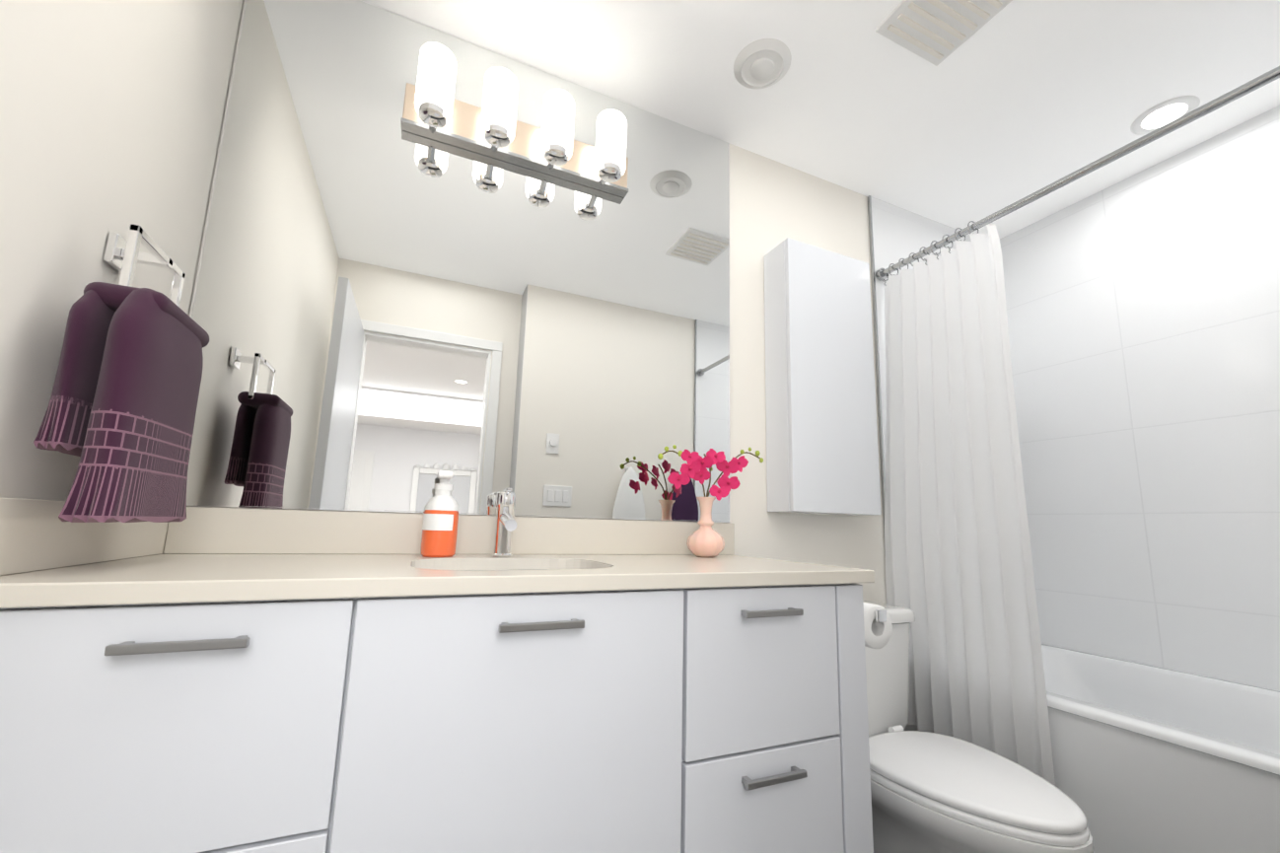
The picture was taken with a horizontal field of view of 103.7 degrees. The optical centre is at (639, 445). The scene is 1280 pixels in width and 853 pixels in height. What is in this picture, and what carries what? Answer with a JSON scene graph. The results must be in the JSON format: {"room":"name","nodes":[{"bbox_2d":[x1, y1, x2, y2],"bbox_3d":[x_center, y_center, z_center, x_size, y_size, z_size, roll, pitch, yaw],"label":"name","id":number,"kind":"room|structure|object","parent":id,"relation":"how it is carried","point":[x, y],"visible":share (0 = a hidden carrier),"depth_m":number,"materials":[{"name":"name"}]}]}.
{"room":"bathroom","nodes":[
{"label":"bathroom","id":0,"kind":"room"},
{"bbox_2d":[0,0,244,500],"bbox_3d":[-0.727,-0.181,0.290,0.100,2.440,1.780,5,-10,-23],"label":"wall","id":1,"kind":"structure","parent":0,"point":[111,114],"depth_m":0.78,"materials":[{"name":"white paint"}]},
{"bbox_2d":[0,497,169,571],"bbox_3d":[-0.916,0.143,0.826,0.031,0.099,0.568,5,-10,-23],"label":"backsplash","id":2,"kind":"structure","parent":1,"relation":"attached to","point":[33,534],"depth_m":0.74,"materials":[{"name":"beige stone"}]},
{"bbox_2d":[33,223,209,522],"bbox_3d":[-0.826,-0.121,0.810,0.138,0.481,0.280,5,-10,-23],"label":"towel ring","id":3,"kind":"object","parent":1,"relation":"attached to","point":[119,416],"visible":1,"depth_m":0.73,"materials":[{"name":"purple fabric"}]},
{"bbox_2d":[186,143,886,603],"bbox_3d":[-0.108,0.038,1.573,2.285,2.440,0.100,5,-10,-23],"label":"wall","id":4,"kind":"structure","parent":0,"point":[774,203],"depth_m":1.85,"materials":[{"name":"white paint"}]},
{"bbox_2d":[165,506,734,552],"bbox_3d":[-0.353,0.243,1.365,1.439,0.099,0.021,5,-10,-23],"label":"backsplash","id":5,"kind":"structure","parent":4,"relation":"attached to","point":[203,530],"depth_m":1.24,"materials":[{"name":"beige stone"}]},
{"bbox_2d":[186,0,729,522],"bbox_3d":[-0.354,-0.503,1.480,1.462,1.405,0.008,5,-10,-23],"label":"mirror","id":6,"kind":"object","parent":4,"relation":"attached to","point":[388,314],"visible":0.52,"depth_m":1.38,"materials":[{"name":"clear glass"}]},
{"bbox_2d":[400,42,628,197],"bbox_3d":[-0.324,-0.924,1.467,0.669,0.194,0.154,5,-10,-23],"label":"sconce","id":7,"kind":"object","parent":6,"relation":"attached to","point":[435,109],"visible":1,"depth_m":1.43,"materials":[{"name":"beige glass"}]},
{"bbox_2d":[763,237,881,515],"bbox_3d":[0.654,-0.234,1.820,0.389,0.950,0.136,5,-10,-23],"label":"upper cabinet","id":8,"kind":"object","parent":4,"relation":"attached to","point":[821,446],"visible":1,"depth_m":1.75,"materials":[{"name":"white wood"}]},
{"bbox_2d":[867,195,885,556],"bbox_3d":[0.962,-0.149,2.016,0.010,1.875,0.010,5,-10,-23],"label":"trim","id":9,"kind":"structure","parent":4,"relation":"attached to","point":[882,455],"depth_m":2.04,"materials":[{"name":"grey metal"}]},
{"bbox_2d":[870,196,971,474],"bbox_3d":[1.359,0.176,2.203,0.920,2.440,0.108,5,-10,-23],"label":"wall tile","id":10,"kind":"structure","parent":4,"relation":"attached to","point":[898,233],"depth_m":2.19,"materials":[{"name":"white tile"}]},
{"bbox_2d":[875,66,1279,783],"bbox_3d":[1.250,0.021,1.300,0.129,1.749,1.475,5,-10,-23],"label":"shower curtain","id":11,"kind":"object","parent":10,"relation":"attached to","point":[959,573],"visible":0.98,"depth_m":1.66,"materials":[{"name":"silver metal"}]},
{"bbox_2d":[359,0,1279,238],"bbox_3d":[0.706,-1.294,1.147,3.205,0.100,1.880,5,-10,-23],"label":"ceiling","id":12,"kind":"structure","parent":0,"point":[1013,102],"depth_m":1.60,"materials":[{"name":"white paint"}]},
{"bbox_2d":[733,38,791,89],"bbox_3d":[0.380,-1.175,1.563,0.176,0.020,0.176,5,-10,-23],"label":"ceiling vent","id":13,"kind":"object","parent":12,"relation":"in","point":[762,63],"visible":1,"depth_m":1.55,"materials":[{"name":"white paint"}]},
{"bbox_2d":[875,0,1012,66],"bbox_3d":[0.845,-1.194,1.374,0.260,0.018,0.260,5,-10,-23],"label":"ceiling vent","id":14,"kind":"object","parent":12,"relation":"in","point":[936,33],"visible":1,"depth_m":1.41,"materials":[{"name":"white paint"}]},
{"bbox_2d":[1130,95,1200,135],"bbox_3d":[1.786,-1.122,1.713,0.166,0.006,0.166,5,-10,-23],"label":"recessed light","id":15,"kind":"object","parent":12,"relation":"in","point":[1159,115],"visible":0.81,"depth_m":1.70,"materials":[{"name":"white paint"}]},
{"bbox_2d":[999,105,1279,691],"bbox_3d":[2.058,0.106,1.640,0.100,2.440,1.495,5,-10,-23],"label":"wall tiles","id":16,"kind":"structure","parent":0,"point":[1143,311],"depth_m":1.86,"materials":[{"name":"white tile"}]},
{"bbox_3d":[0.639,1.214,0.751,3.205,0.100,1.880,5,-10,-23],"label":"floor","id":17,"kind":"structure","parent":0,"visible":0},
{"bbox_2d":[0,575,892,852],"bbox_3d":[-0.218,0.730,1.041,1.578,0.900,0.588,5,-10,-23],"label":"bathroom vanity","id":18,"kind":"object","parent":17,"relation":"on","point":[229,680],"depth_m":0.76,"materials":[{"name":"wood"}]},
{"bbox_2d":[0,552,874,595],"bbox_3d":[-0.258,0.268,1.100,1.471,0.028,0.571,5,-10,-23],"label":"countertop","id":19,"kind":"structure","parent":18,"relation":"on","point":[159,571],"depth_m":0.86,"materials":[{"name":"beige stone"}]},
{"bbox_2d":[420,470,458,557],"bbox_3d":[-0.480,0.164,1.216,0.080,0.202,0.082,5,-10,-23],"label":"soap bottle","id":20,"kind":"object","parent":19,"relation":"on","point":[439,535],"visible":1,"depth_m":1.18,"materials":[{"name":"orange plastic"}]},
{"bbox_2d":[492,487,516,557],"bbox_3d":[-0.327,0.187,1.236,0.052,0.169,0.129,5,-10,-23],"label":"faucet","id":21,"kind":"object","parent":19,"relation":"on","point":[505,524],"visible":1,"depth_m":1.25,"materials":[{"name":"silver metal"}]},
{"bbox_2d":[410,560,599,568],"bbox_3d":[-0.271,0.348,1.055,0.464,0.169,0.379,5,-10,-23],"label":"sink","id":22,"kind":"object","parent":19,"relation":"in","point":[417,563],"depth_m":1.21,"materials":[{"name":"white ceramic"}]},
{"bbox_2d":[657,444,763,557],"bbox_3d":[0.207,0.159,1.490,0.362,0.332,0.115,5,-10,-23],"label":"vase","id":23,"kind":"object","parent":19,"relation":"on","point":[705,539],"visible":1,"depth_m":1.46,"materials":[{"name":"pink glass"}]},
{"bbox_2d":[862,600,1094,852],"bbox_3d":[0.745,0.869,1.347,0.454,0.771,0.751,5,-10,-23],"label":"toilet","id":24,"kind":"object","parent":17,"relation":"on","point":[934,793],"visible":0.6,"depth_m":1.20,"materials":[{"name":"white ceramic"}]},
{"bbox_2d":[904,643,1279,852],"bbox_3d":[1.609,0.994,1.318,0.818,0.562,1.475,5,-10,-23],"label":"bathtub","id":25,"kind":"object","parent":17,"relation":"on","point":[1147,758],"visible":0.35,"depth_m":1.28,"materials":[{"name":"white ceramic"}]}
]}

